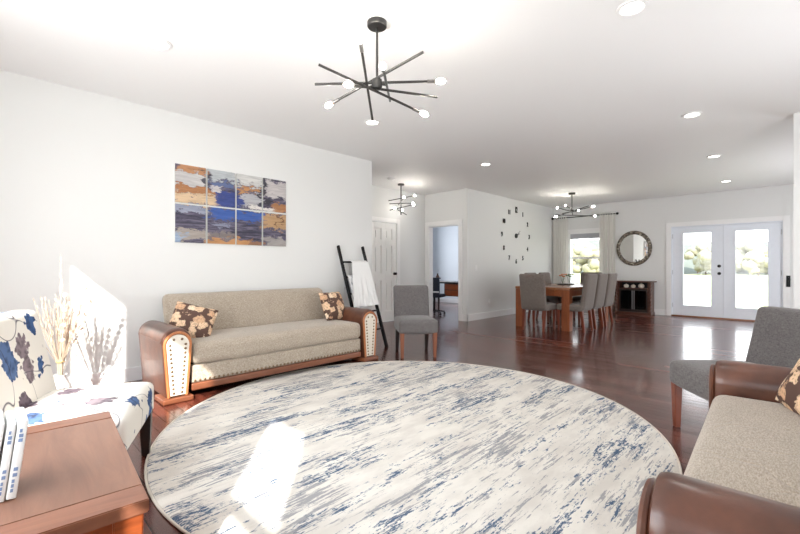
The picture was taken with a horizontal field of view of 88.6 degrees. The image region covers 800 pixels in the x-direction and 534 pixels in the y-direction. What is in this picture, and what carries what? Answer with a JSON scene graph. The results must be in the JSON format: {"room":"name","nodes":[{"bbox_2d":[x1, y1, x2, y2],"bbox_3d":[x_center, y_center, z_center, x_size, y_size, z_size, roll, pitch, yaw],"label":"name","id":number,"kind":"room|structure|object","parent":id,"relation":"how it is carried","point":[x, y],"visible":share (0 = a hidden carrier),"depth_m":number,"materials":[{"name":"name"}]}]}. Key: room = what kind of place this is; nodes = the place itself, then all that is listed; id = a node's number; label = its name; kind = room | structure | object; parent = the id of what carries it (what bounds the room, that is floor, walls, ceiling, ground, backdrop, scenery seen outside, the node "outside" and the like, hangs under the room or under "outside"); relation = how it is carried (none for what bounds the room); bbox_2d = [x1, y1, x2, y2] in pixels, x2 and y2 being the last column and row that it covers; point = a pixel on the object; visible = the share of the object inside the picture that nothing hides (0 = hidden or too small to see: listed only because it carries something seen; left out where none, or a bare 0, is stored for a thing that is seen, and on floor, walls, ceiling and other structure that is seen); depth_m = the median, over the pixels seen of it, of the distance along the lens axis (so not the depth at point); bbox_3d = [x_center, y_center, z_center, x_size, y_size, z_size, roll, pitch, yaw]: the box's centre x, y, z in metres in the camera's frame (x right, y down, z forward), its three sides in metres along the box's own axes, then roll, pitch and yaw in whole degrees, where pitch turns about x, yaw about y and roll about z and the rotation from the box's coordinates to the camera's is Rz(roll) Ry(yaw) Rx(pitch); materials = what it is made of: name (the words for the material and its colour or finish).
{"room":"living room","nodes":[
{"label":"living room","id":0,"kind":"room"},
{"bbox_2d":[0,70,371,376],"bbox_3d":[-2.150,-0.250,4.613,0.120,2.740,4.800,0,0,44],"label":"wall","id":1,"kind":"structure","parent":0,"point":[87,178],"depth_m":3.99,"materials":[{"name":"white paint"}]},
{"bbox_2d":[67,366,141,386],"bbox_3d":[-2.101,1.052,4.565,0.016,0.135,4.800,0,0,44],"label":"baseboard","id":2,"kind":"structure","parent":1,"relation":"attached to","point":[124,375],"depth_m":3.88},
{"bbox_2d":[174,204,205,242],"bbox_3d":[-2.251,-0.462,4.404,0.025,0.404,0.309,0,0,44],"label":"canvas panel","id":3,"kind":"object","parent":1,"relation":"attached to","point":[189,220],"visible":1,"depth_m":4.38,"materials":[{"name":"fabric"}]},
{"bbox_2d":[174,163,205,204],"bbox_3d":[-2.251,-0.883,4.404,0.025,0.404,0.309,0,0,44],"label":"canvas panel","id":4,"kind":"object","parent":1,"relation":"attached to","point":[189,181],"visible":1,"depth_m":4.38,"materials":[{"name":"fabric"}]},
{"bbox_2d":[207,207,234,244],"bbox_3d":[-2.022,-0.462,4.638,0.025,0.404,0.309,0,0,44],"label":"canvas panel","id":5,"kind":"object","parent":1,"relation":"attached to","point":[220,221],"visible":1,"depth_m":4.62,"materials":[{"name":"fabric"}]},
{"bbox_2d":[207,169,234,207],"bbox_3d":[-2.022,-0.883,4.638,0.025,0.404,0.309,0,0,44],"label":"canvas panel","id":6,"kind":"object","parent":1,"relation":"attached to","point":[220,184],"visible":1,"depth_m":4.62,"materials":[{"name":"fabric"}]},
{"bbox_2d":[236,210,261,245],"bbox_3d":[-1.794,-0.462,4.872,0.025,0.404,0.309,0,0,44],"label":"canvas panel","id":7,"kind":"object","parent":1,"relation":"attached to","point":[248,223],"visible":1,"depth_m":4.85,"materials":[{"name":"fabric"}]},
{"bbox_2d":[236,173,261,210],"bbox_3d":[-1.794,-0.883,4.872,0.025,0.404,0.309,0,0,44],"label":"canvas panel","id":8,"kind":"object","parent":1,"relation":"attached to","point":[248,188],"visible":1,"depth_m":4.85,"materials":[{"name":"fabric"}]},
{"bbox_2d":[262,212,285,246],"bbox_3d":[-1.566,-0.462,5.106,0.025,0.404,0.309,0,0,44],"label":"canvas panel","id":9,"kind":"object","parent":1,"relation":"attached to","point":[273,225],"visible":1,"depth_m":5.08,"materials":[{"name":"fabric"}]},
{"bbox_2d":[262,178,285,212],"bbox_3d":[-1.566,-0.883,5.106,0.025,0.404,0.309,0,0,44],"label":"canvas panel","id":10,"kind":"object","parent":1,"relation":"attached to","point":[273,191],"visible":1,"depth_m":5.08,"materials":[{"name":"fabric"}]},
{"bbox_2d":[372,185,424,284],"bbox_3d":[-0.504,-0.250,8.232,0.120,2.740,2.920,0,0,44],"label":"wall","id":11,"kind":"structure","parent":0,"point":[412,225],"depth_m":8.83,"materials":[{"name":"white paint"}]},
{"bbox_2d":[372,222,396,322],"bbox_3d":[-0.325,0.107,8.319,0.105,2.015,0.727,0,0,44],"label":"door","id":12,"kind":"structure","parent":11,"relation":"in","point":[384,273],"depth_m":8.35,"materials":[{"name":"white wood"}]},
{"bbox_2d":[372,216,399,284],"bbox_3d":[-0.321,0.060,8.319,0.020,2.120,0.920,0,0,44],"label":"trim","id":13,"kind":"structure","parent":11,"relation":"attached to","point":[379,219],"depth_m":8.58,"materials":[{"name":"white wood"}]},
{"bbox_2d":[0,0,799,208],"bbox_3d":[1.215,-1.680,6.171,10.320,0.120,11.970,0,0,44],"label":"ceiling","id":14,"kind":"structure","parent":0,"point":[561,98],"depth_m":3.52,"materials":[{"name":"paint"}]},
{"bbox_2d":[144,36,171,49],"bbox_3d":[-1.748,-1.613,2.963,0.176,0.011,0.176,0,0,44],"label":"recessed light","id":15,"kind":"object","parent":14,"relation":"in","point":[158,43],"visible":1,"depth_m":2.96,"materials":[{"name":"white"}]},
{"bbox_2d":[364,119,379,124],"bbox_3d":[-0.310,-1.613,4.579,0.176,0.011,0.176,0,0,44],"label":"recessed light","id":16,"kind":"object","parent":14,"relation":"in","point":[368,122],"visible":0.96,"depth_m":4.58,"materials":[{"name":"white"}]},
{"bbox_2d":[315,16,445,120],"bbox_3d":[-0.169,-1.331,2.736,0.721,0.578,0.709,0,0,44],"label":"chandelier","id":17,"kind":"object","parent":14,"relation":"hanging from","point":[376,24],"visible":1,"depth_m":2.70,"materials":[{"name":"black metal"}]},
{"bbox_2d":[359,43,363,52],"bbox_3d":[-0.232,-1.319,2.462,0.023,0.047,0.059,0,0,4],"label":"socket","id":18,"kind":"object","parent":17,"relation":"attached to","point":[360,44],"depth_m":2.45,"materials":[{"name":"grey metal"}]},
{"bbox_2d":[413,107,420,113],"bbox_3d":[0.114,-1.079,2.823,0.059,0.037,0.022,0,0,-21],"label":"socket","id":19,"kind":"object","parent":17,"relation":"attached to","point":[414,109],"depth_m":2.82,"materials":[{"name":"grey metal"}]},
{"bbox_2d":[427,79,435,82],"bbox_3d":[0.208,-1.224,2.705,0.055,0.024,0.023,0,0,1],"label":"socket","id":20,"kind":"object","parent":17,"relation":"attached to","point":[433,80],"depth_m":2.70,"materials":[{"name":"grey metal"}]},
{"bbox_2d":[388,183,415,214],"bbox_3d":[0.035,-1.320,8.000,0.508,0.600,0.610,0,0,-6],"label":"chandelier","id":21,"kind":"object","parent":14,"relation":"hanging from","point":[399,184],"visible":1,"depth_m":8.00,"materials":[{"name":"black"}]},
{"bbox_2d":[555,192,595,217],"bbox_3d":[3.828,-1.341,8.928,0.814,0.558,0.675,0,0,25],"label":"chandelier","id":22,"kind":"object","parent":14,"relation":"hanging from","point":[571,193],"visible":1,"depth_m":8.94,"materials":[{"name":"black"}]},
{"bbox_2d":[616,0,648,16],"bbox_3d":[1.447,-1.613,2.556,0.176,0.011,0.176,0,0,44],"label":"recessed light","id":23,"kind":"object","parent":14,"relation":"in","point":[629,8],"visible":1,"depth_m":2.55,"materials":[{"name":"white"}]},
{"bbox_2d":[682,111,701,117],"bbox_3d":[3.101,-1.613,4.352,0.176,0.011,0.176,0,0,44],"label":"recessed light","id":24,"kind":"object","parent":14,"relation":"in","point":[696,113],"visible":1,"depth_m":4.34,"materials":[{"name":"white"}]},
{"bbox_2d":[706,154,721,157],"bbox_3d":[4.580,-1.613,5.982,0.176,0.011,0.176,0,0,44],"label":"recessed light","id":25,"kind":"object","parent":14,"relation":"in","point":[716,155],"visible":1,"depth_m":5.98,"materials":[{"name":"white"}]},
{"bbox_2d":[125,302,754,533],"bbox_3d":[1.215,1.180,6.171,10.320,0.120,11.970,0,0,44],"label":"floor","id":26,"kind":"structure","parent":0,"point":[626,361],"depth_m":5.31,"materials":[{"name":"brown wood"}]},
{"bbox_2d":[53,373,71,388],"bbox_3d":[-2.778,1.000,3.353,0.170,0.240,0.170,0,0,44],"label":"floor vase","id":27,"kind":"object","parent":26,"relation":"on","point":[61,382],"visible":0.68,"depth_m":3.33,"materials":[{"name":"white ceramic"}]},
{"bbox_2d":[33,256,93,375],"bbox_3d":[-2.776,0.450,3.348,0.340,1.101,0.359,0,0,-7],"label":"bouquet","id":28,"kind":"object","parent":27,"relation":"in","point":[62,333],"visible":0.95,"depth_m":3.35,"materials":[{"name":"beige plant"}]},
{"bbox_2d":[0,411,148,533],"bbox_3d":[-1.267,0.870,1.165,0.810,0.501,0.886,0,0,-41],"label":"coffee table","id":29,"kind":"object","parent":26,"relation":"on","point":[78,475],"visible":0.99,"depth_m":1.16,"materials":[{"name":"brown wood"}]},
{"bbox_2d":[0,410,4,450],"bbox_3d":[-1.111,0.514,1.117,0.151,0.209,0.046,0,0,44],"label":"book","id":30,"kind":"object","parent":29,"relation":"on","point":[2,423],"visible":1,"depth_m":1.08,"materials":[{"name":"paper"}]},
{"bbox_2d":[0,411,15,501],"bbox_3d":[-1.093,0.518,1.134,0.151,0.200,0.042,0,0,44],"label":"book","id":31,"kind":"object","parent":29,"relation":"on","point":[9,418],"visible":0.98,"depth_m":1.08,"materials":[{"name":"white paper"}]},
{"bbox_2d":[5,407,28,499],"bbox_3d":[-1.078,0.516,1.150,0.151,0.206,0.045,0,0,44],"label":"book","id":32,"kind":"object","parent":29,"relation":"on","point":[21,418],"visible":0.84,"depth_m":1.10,"materials":[{"name":"white paper"}]},
{"bbox_2d":[0,310,153,456],"bbox_3d":[-1.698,0.677,2.059,0.700,0.885,0.660,0,0,-21],"label":"accent chair","id":33,"kind":"object","parent":26,"relation":"on","point":[27,381],"visible":0.66,"depth_m":2.05,"materials":[{"name":"white fabric"}]},
{"bbox_2d":[138,288,377,405],"bbox_3d":[-1.414,0.695,4.461,0.935,0.849,2.360,0,0,44],"label":"sofa","id":34,"kind":"object","parent":26,"relation":"on","point":[255,333],"visible":0.95,"depth_m":4.13,"materials":[{"name":"beige fabric"}]},
{"bbox_2d":[169,301,218,337],"bbox_3d":[-1.931,0.510,3.820,0.431,0.379,0.218,0,0,-20],"label":"throw pillow","id":35,"kind":"object","parent":34,"relation":"on","point":[198,321],"visible":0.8,"depth_m":3.79,"materials":[{"name":"brown fabric"}]},
{"bbox_2d":[191,318,359,363],"bbox_3d":[-1.341,0.747,4.389,0.660,0.229,1.886,0,0,44],"label":"seat cushion","id":36,"kind":"object","parent":34,"relation":"on","point":[232,343],"depth_m":4.14,"materials":[{"name":"beige fabric"}]},
{"bbox_2d":[319,292,344,320],"bbox_3d":[-0.827,0.480,5.082,0.194,0.329,0.360,0,0,36],"label":"throw pillow","id":37,"kind":"object","parent":34,"relation":"on","point":[332,303],"visible":0.96,"depth_m":5.00,"materials":[{"name":"brown fabric"}]},
{"bbox_2d":[337,245,387,346],"bbox_3d":[-0.528,0.407,5.769,0.567,1.427,0.474,0,0,44],"label":"blanket ladder","id":38,"kind":"object","parent":26,"relation":"on","point":[342,262],"visible":0.44,"depth_m":5.76,"materials":[{"name":"black wood"}]},
{"bbox_2d":[344,275,365,307],"bbox_3d":[-0.623,0.343,5.698,0.264,0.458,0.192,0,0,44],"label":"throw blanket","id":39,"kind":"object","parent":38,"relation":"hanging from","point":[350,277],"visible":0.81,"depth_m":5.68,"materials":[{"name":"fabric"}]},
{"bbox_2d":[348,260,379,306],"bbox_3d":[-0.572,0.224,5.794,0.358,0.640,0.478,0,0,44],"label":"throw blanket","id":40,"kind":"object","parent":38,"relation":"hanging from","point":[364,291],"visible":0.95,"depth_m":5.79,"materials":[{"name":"white fabric"}]},
{"bbox_2d":[144,361,682,533],"bbox_3d":[0.071,1.113,3.130,3.437,0.013,3.437,0,0,44],"label":"round rug","id":41,"kind":"object","parent":26,"relation":"on","point":[377,447],"visible":0.94,"depth_m":2.40,"materials":[{"name":"white carpet"}]},
{"bbox_2d":[393,285,437,357],"bbox_3d":[0.186,0.685,5.360,0.490,0.870,0.672,0,0,-8],"label":"slipper chair","id":42,"kind":"object","parent":26,"relation":"on","point":[411,302],"visible":1,"depth_m":5.50,"materials":[{"name":"grey fabric"}]},
{"bbox_2d":[433,280,445,315],"bbox_3d":[0.787,0.705,9.672,0.509,0.829,0.530,0,0,24],"label":"office chair","id":43,"kind":"object","parent":26,"relation":"on","point":[440,295],"visible":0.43,"depth_m":9.61,"materials":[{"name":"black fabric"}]},
{"bbox_2d":[433,277,440,295],"bbox_3d":[0.718,0.457,9.462,0.432,0.427,0.151,0,0,24],"label":"jacket","id":44,"kind":"object","parent":43,"relation":"hanging from","point":[435,280],"visible":0.36,"depth_m":9.34,"materials":[{"name":"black fabric"}]},
{"bbox_2d":[438,281,457,309],"bbox_3d":[1.222,0.739,9.986,1.250,0.762,0.620,0,0,44],"label":"writing desk","id":45,"kind":"object","parent":26,"relation":"on","point":[450,288],"visible":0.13,"depth_m":9.63,"materials":[{"name":"brown wood"}]},
{"bbox_2d":[519,274,556,331],"bbox_3d":[2.466,0.620,7.331,0.470,1.000,0.561,0,0,44],"label":"dining chair","id":46,"kind":"object","parent":26,"relation":"on","point":[532,286],"visible":1,"depth_m":7.16,"materials":[{"name":"grey fabric"}]},
{"bbox_2d":[524,273,558,322],"bbox_3d":[2.953,0.620,8.575,0.561,1.000,0.470,0,0,44],"label":"dining chair","id":47,"kind":"object","parent":26,"relation":"on","point":[548,299],"visible":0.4,"depth_m":8.49,"materials":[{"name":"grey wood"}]},
{"bbox_2d":[539,272,560,317],"bbox_3d":[3.414,0.620,9.048,0.561,1.000,0.470,0,0,44],"label":"dining chair","id":48,"kind":"object","parent":26,"relation":"on","point":[547,274],"visible":0.24,"depth_m":9.14,"materials":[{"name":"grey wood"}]},
{"bbox_2d":[515,283,607,331],"bbox_3d":[3.270,0.741,8.169,1.030,0.758,2.030,0,0,44],"label":"dining table","id":49,"kind":"object","parent":26,"relation":"on","point":[566,292],"visible":0.54,"depth_m":7.26,"materials":[{"name":"brown wood"}]},
{"bbox_2d":[557,274,597,332],"bbox_3d":[3.126,0.620,7.233,0.561,1.000,0.470,0,0,44],"label":"dining chair","id":50,"kind":"object","parent":26,"relation":"on","point":[590,280],"visible":0.89,"depth_m":7.02,"materials":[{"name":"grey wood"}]},
{"bbox_2d":[573,272,601,317],"bbox_3d":[4.157,0.620,9.092,0.470,1.000,0.561,0,0,44],"label":"dining chair","id":51,"kind":"object","parent":26,"relation":"on","point":[575,298],"visible":0.32,"depth_m":9.16,"materials":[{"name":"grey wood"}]},
{"bbox_2d":[573,273,607,329],"bbox_3d":[3.503,0.620,7.620,0.561,1.000,0.470,0,0,44],"label":"dining chair","id":52,"kind":"object","parent":26,"relation":"on","point":[602,279],"visible":0.64,"depth_m":7.40,"materials":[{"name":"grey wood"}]},
{"bbox_2d":[583,273,616,325],"bbox_3d":[3.880,0.620,8.006,0.561,1.000,0.470,0,0,44],"label":"dining chair","id":53,"kind":"object","parent":26,"relation":"on","point":[612,277],"visible":0.56,"depth_m":7.77,"materials":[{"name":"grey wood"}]},
{"bbox_2d":[615,280,656,315],"bbox_3d":[5.587,0.725,9.778,0.860,0.790,0.350,0,0,44],"label":"cabinet","id":54,"kind":"object","parent":26,"relation":"on","point":[635,301],"visible":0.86,"depth_m":9.70,"materials":[{"name":"brown wood"}]},
{"bbox_2d":[619,287,646,288],"bbox_3d":[5.601,0.510,9.792,0.600,0.020,0.240,0,0,44],"label":"shelf","id":55,"kind":"object","parent":54,"relation":"attached to","point":[619,287],"depth_m":9.79,"materials":[{"name":"brown wood"}]},
{"bbox_2d":[636,360,799,533],"bbox_3d":[1.501,0.695,1.345,0.935,0.849,1.890,0,0,42],"label":"sofa","id":56,"kind":"object","parent":26,"relation":"on","point":[741,475],"visible":1,"depth_m":1.29,"materials":[{"name":"beige fabric"}]},
{"bbox_2d":[684,395,799,506],"bbox_3d":[1.425,0.748,1.414,0.660,0.230,1.416,0,0,42],"label":"seat cushion","id":57,"kind":"object","parent":56,"relation":"on","point":[750,444],"depth_m":1.44,"materials":[{"name":"beige fabric"}]},
{"bbox_2d":[775,359,799,414],"bbox_3d":[1.809,0.470,1.713,0.250,0.413,0.437,0,0,25],"label":"throw pillow","id":58,"kind":"object","parent":56,"relation":"on","point":[788,394],"visible":1,"depth_m":1.83,"materials":[{"name":"brown fabric"}]},
{"bbox_2d":[670,306,799,426],"bbox_3d":[2.242,0.695,2.615,0.718,0.850,0.560,0,0,5],"label":"slipper chair","id":59,"kind":"object","parent":26,"relation":"on","point":[775,338],"visible":0.46,"depth_m":2.71,"materials":[{"name":"grey fabric"}]},
{"bbox_2d":[425,219,462,320],"bbox_3d":[0.973,0.062,8.901,1.010,2.115,0.140,0,0,44],"label":"door frame","id":60,"kind":"structure","parent":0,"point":[429,226],"depth_m":9.03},
{"bbox_2d":[433,226,457,298],"bbox_3d":[2.362,-0.250,12.171,3.580,2.740,0.120,0,0,44],"label":"wall","id":61,"kind":"structure","parent":0,"point":[445,239],"depth_m":12.99,"materials":[{"name":"paint"}]},
{"bbox_2d":[435,298,457,302],"bbox_3d":[2.304,1.052,12.133,3.550,0.135,0.016,0,0,44],"label":"baseboard","id":62,"kind":"structure","parent":61,"relation":"attached to","point":[448,300],"depth_m":12.91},
{"bbox_2d":[425,188,470,314],"bbox_3d":[0.969,-0.250,8.918,1.270,2.740,0.120,0,0,44],"label":"wall","id":63,"kind":"structure","parent":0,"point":[455,204],"depth_m":8.53,"materials":[{"name":"white paint"}]},
{"bbox_2d":[471,189,552,313],"bbox_3d":[2.813,-0.250,9.984,0.120,2.740,3.980,0,0,44],"label":"wall","id":64,"kind":"structure","parent":0,"point":[496,277],"depth_m":9.46,"materials":[{"name":"white paint"}]},
{"bbox_2d":[462,308,531,321],"bbox_3d":[2.771,1.052,9.930,0.136,0.135,4.116,0,0,44],"label":"baseboard","id":65,"kind":"structure","parent":64,"relation":"attached to","point":[478,316],"depth_m":8.98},
{"bbox_2d":[501,207,529,263],"bbox_3d":[2.801,-0.767,9.867,0.025,1.371,1.375,0,0,44],"label":"wall clock","id":66,"kind":"object","parent":64,"relation":"attached to","point":[504,220],"visible":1,"depth_m":9.85,"materials":[{"name":"black metal"}]},
{"bbox_2d":[553,184,792,309],"bbox_3d":[6.624,-0.250,9.150,6.740,2.740,0.150,0,0,44],"label":"wall","id":67,"kind":"structure","parent":0,"point":[650,217],"depth_m":9.53,"materials":[{"name":"white paint"}]},
{"bbox_2d":[568,228,598,283],"bbox_3d":[4.885,-0.250,10.812,1.040,1.510,0.200,0,0,44],"label":"window","id":68,"kind":"structure","parent":67,"relation":"in","point":[588,233],"depth_m":10.91,"materials":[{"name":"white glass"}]},
{"bbox_2d":[570,233,598,238],"bbox_3d":[4.865,-0.828,10.792,0.750,0.165,0.037,0,0,44],"label":"roman shade","id":69,"kind":"object","parent":68,"relation":"attached to","point":[572,235],"depth_m":10.80,"materials":[{"name":"grey fabric"}]},
{"bbox_2d":[552,212,618,219],"bbox_3d":[4.808,-1.325,10.733,1.702,0.064,0.120,0,0,44],"label":"curtain rod","id":70,"kind":"object","parent":67,"relation":"attached to","point":[617,213],"visible":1,"depth_m":10.74,"materials":[{"name":"black metal"}]},
{"bbox_2d":[553,217,567,283],"bbox_3d":[4.354,-0.125,11.131,0.405,2.450,0.086,0,0,44],"label":"sheer curtain","id":71,"kind":"object","parent":70,"relation":"hanging from","point":[560,226],"visible":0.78,"depth_m":11.12,"materials":[{"name":"white fabric"}]},
{"bbox_2d":[599,212,615,310],"bbox_3d":[5.209,-0.125,10.296,0.408,2.450,0.086,0,0,44],"label":"sheer curtain","id":72,"kind":"object","parent":70,"relation":"hanging from","point":[607,257],"visible":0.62,"depth_m":10.29,"materials":[{"name":"white fabric"}]},
{"bbox_2d":[595,309,665,314],"bbox_3d":[6.573,1.052,9.084,6.480,0.135,0.016,0,0,44],"label":"baseboard","id":73,"kind":"structure","parent":67,"relation":"attached to","point":[657,311],"depth_m":9.57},
{"bbox_2d":[616,231,651,265],"bbox_3d":[5.672,-0.455,9.950,0.778,0.850,0.030,0,0,44],"label":"round mirror","id":74,"kind":"object","parent":67,"relation":"attached to","point":[633,248],"visible":1,"depth_m":9.94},
{"bbox_2d":[620,234,647,261],"bbox_3d":[5.678,-0.455,9.956,0.618,0.676,0.006,0,0,44],"label":"mirror glass","id":75,"kind":"object","parent":74,"relation":"attached to","point":[633,247],"depth_m":9.94,"materials":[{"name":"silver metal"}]},
{"bbox_2d":[672,225,722,317],"bbox_3d":[6.590,0.095,9.108,0.926,1.990,0.107,0,0,44],"label":"door","id":76,"kind":"structure","parent":67,"relation":"in","point":[716,308],"depth_m":9.05,"materials":[{"name":"paint"}]},
{"bbox_2d":[671,314,754,321],"bbox_3d":[6.946,1.106,8.808,1.880,0.028,0.130,0,0,44],"label":"trim","id":77,"kind":"structure","parent":67,"relation":"attached to","point":[672,314],"depth_m":8.87,"materials":[{"name":"brown wood"}]},
{"bbox_2d":[666,215,789,315],"bbox_3d":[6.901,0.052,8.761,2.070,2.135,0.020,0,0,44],"label":"trim","id":78,"kind":"structure","parent":67,"relation":"attached to","point":[786,219],"depth_m":8.51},
{"bbox_2d":[723,222,781,319],"bbox_3d":[7.272,0.095,8.475,0.926,1.990,0.061,0,0,44],"label":"door","id":79,"kind":"structure","parent":67,"relation":"in","point":[774,229],"depth_m":8.51,"materials":[{"name":"paint"}]},
{"bbox_2d":[786,276,789,286],"bbox_3d":[7.598,0.279,8.023,0.060,0.222,0.062,0,0,44],"label":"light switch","id":80,"kind":"object","parent":67,"relation":"attached to","point":[787,277],"visible":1,"depth_m":8.04,"materials":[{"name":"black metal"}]},
{"bbox_2d":[793,112,799,308],"bbox_3d":[4.794,-0.250,3.803,1.650,2.740,0.140,0,0,44],"label":"wall partition","id":81,"kind":"structure","parent":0,"point":[796,116],"depth_m":4.31,"materials":[{"name":"white paint"}]},
{"label":"outside","id":82,"kind":"structure","parent":0,"visible":0},
{"bbox_2d":[572,240,767,274],"bbox_3d":[90.794,-4.219,93.040,260.000,11.478,60.000,0,0,44],"label":"hills","id":83,"kind":"structure","parent":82,"point":[689,267],"depth_m":90.74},
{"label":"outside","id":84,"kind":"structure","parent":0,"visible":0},
{"bbox_2d":[572,273,767,308],"bbox_3d":[49.448,1.545,50.671,120.000,0.150,118.400,0,0,44],"label":"ground","id":85,"kind":"structure","parent":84,"point":[751,290],"depth_m":25.64,"materials":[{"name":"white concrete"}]},
{"bbox_2d":[572,245,577,260],"bbox_3d":[32.716,-1.666,83.894,5.920,6.286,6.744,0,0,44],"label":"tree","id":86,"kind":"object","parent":85,"relation":"on","point":[573,247],"visible":0.04,"depth_m":82.82,"materials":[{"name":"green plant"}]},
{"bbox_2d":[572,242,589,272],"bbox_3d":[41.290,-2.211,95.777,7.941,7.375,6.243,0,0,44],"label":"tree","id":87,"kind":"object","parent":85,"relation":"on","point":[578,244],"visible":0.2,"depth_m":93.64,"materials":[{"name":"green plant"}]},
{"bbox_2d":[572,246,598,272],"bbox_3d":[33.295,-1.137,72.850,5.522,5.232,5.191,0,0,44],"label":"tree","id":88,"kind":"object","parent":85,"relation":"on","point":[592,265],"visible":0.77,"depth_m":71.88,"materials":[{"name":"green plant"}]},
{"bbox_2d":[584,244,598,250],"bbox_3d":[42.409,-1.833,85.864,6.053,6.620,6.563,0,0,44],"label":"tree","id":89,"kind":"object","parent":85,"relation":"on","point":[590,246],"visible":0.05,"depth_m":84.68,"materials":[{"name":"green plant"}]},
{"bbox_2d":[684,243,706,272],"bbox_3d":[60.112,-1.584,82.217,5.382,6.122,5.588,0,0,44],"label":"tree","id":90,"kind":"object","parent":85,"relation":"on","point":[691,252],"visible":0.37,"depth_m":81.42,"materials":[{"name":"green plant"}]},
{"bbox_2d":[693,257,710,274],"bbox_3d":[58.301,-1.045,77.768,4.955,5.048,5.034,0,0,44],"label":"tree","id":91,"kind":"object","parent":85,"relation":"on","point":[705,266],"visible":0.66,"depth_m":76.93,"materials":[{"name":"green plant"}]},
{"bbox_2d":[698,242,741,266],"bbox_3d":[56.292,-1.549,72.113,6.016,6.052,6.537,0,0,44],"label":"tree","id":92,"kind":"object","parent":85,"relation":"on","point":[705,254],"visible":0.17,"depth_m":71.61,"materials":[{"name":"green plant"}]},
{"bbox_2d":[736,242,767,272],"bbox_3d":[66.746,-1.676,79.658,7.238,6.305,6.658,0,0,44],"label":"tree","id":93,"kind":"object","parent":85,"relation":"on","point":[743,248],"visible":0.38,"depth_m":78.16,"materials":[{"name":"green plant"}]},
{"bbox_2d":[742,246,767,275],"bbox_3d":[56.332,-0.957,64.358,4.073,4.874,4.638,0,0,44],"label":"tree","id":94,"kind":"object","parent":85,"relation":"on","point":[757,256],"visible":0.91,"depth_m":63.89,"materials":[{"name":"green plant"}]},
{"bbox_2d":[757,248,767,273],"bbox_3d":[65.700,-1.002,73.557,4.560,4.964,3.961,0,0,44],"label":"tree","id":95,"kind":"object","parent":85,"relation":"on","point":[764,269],"visible":0.15,"depth_m":73.68,"materials":[{"name":"green plant"}]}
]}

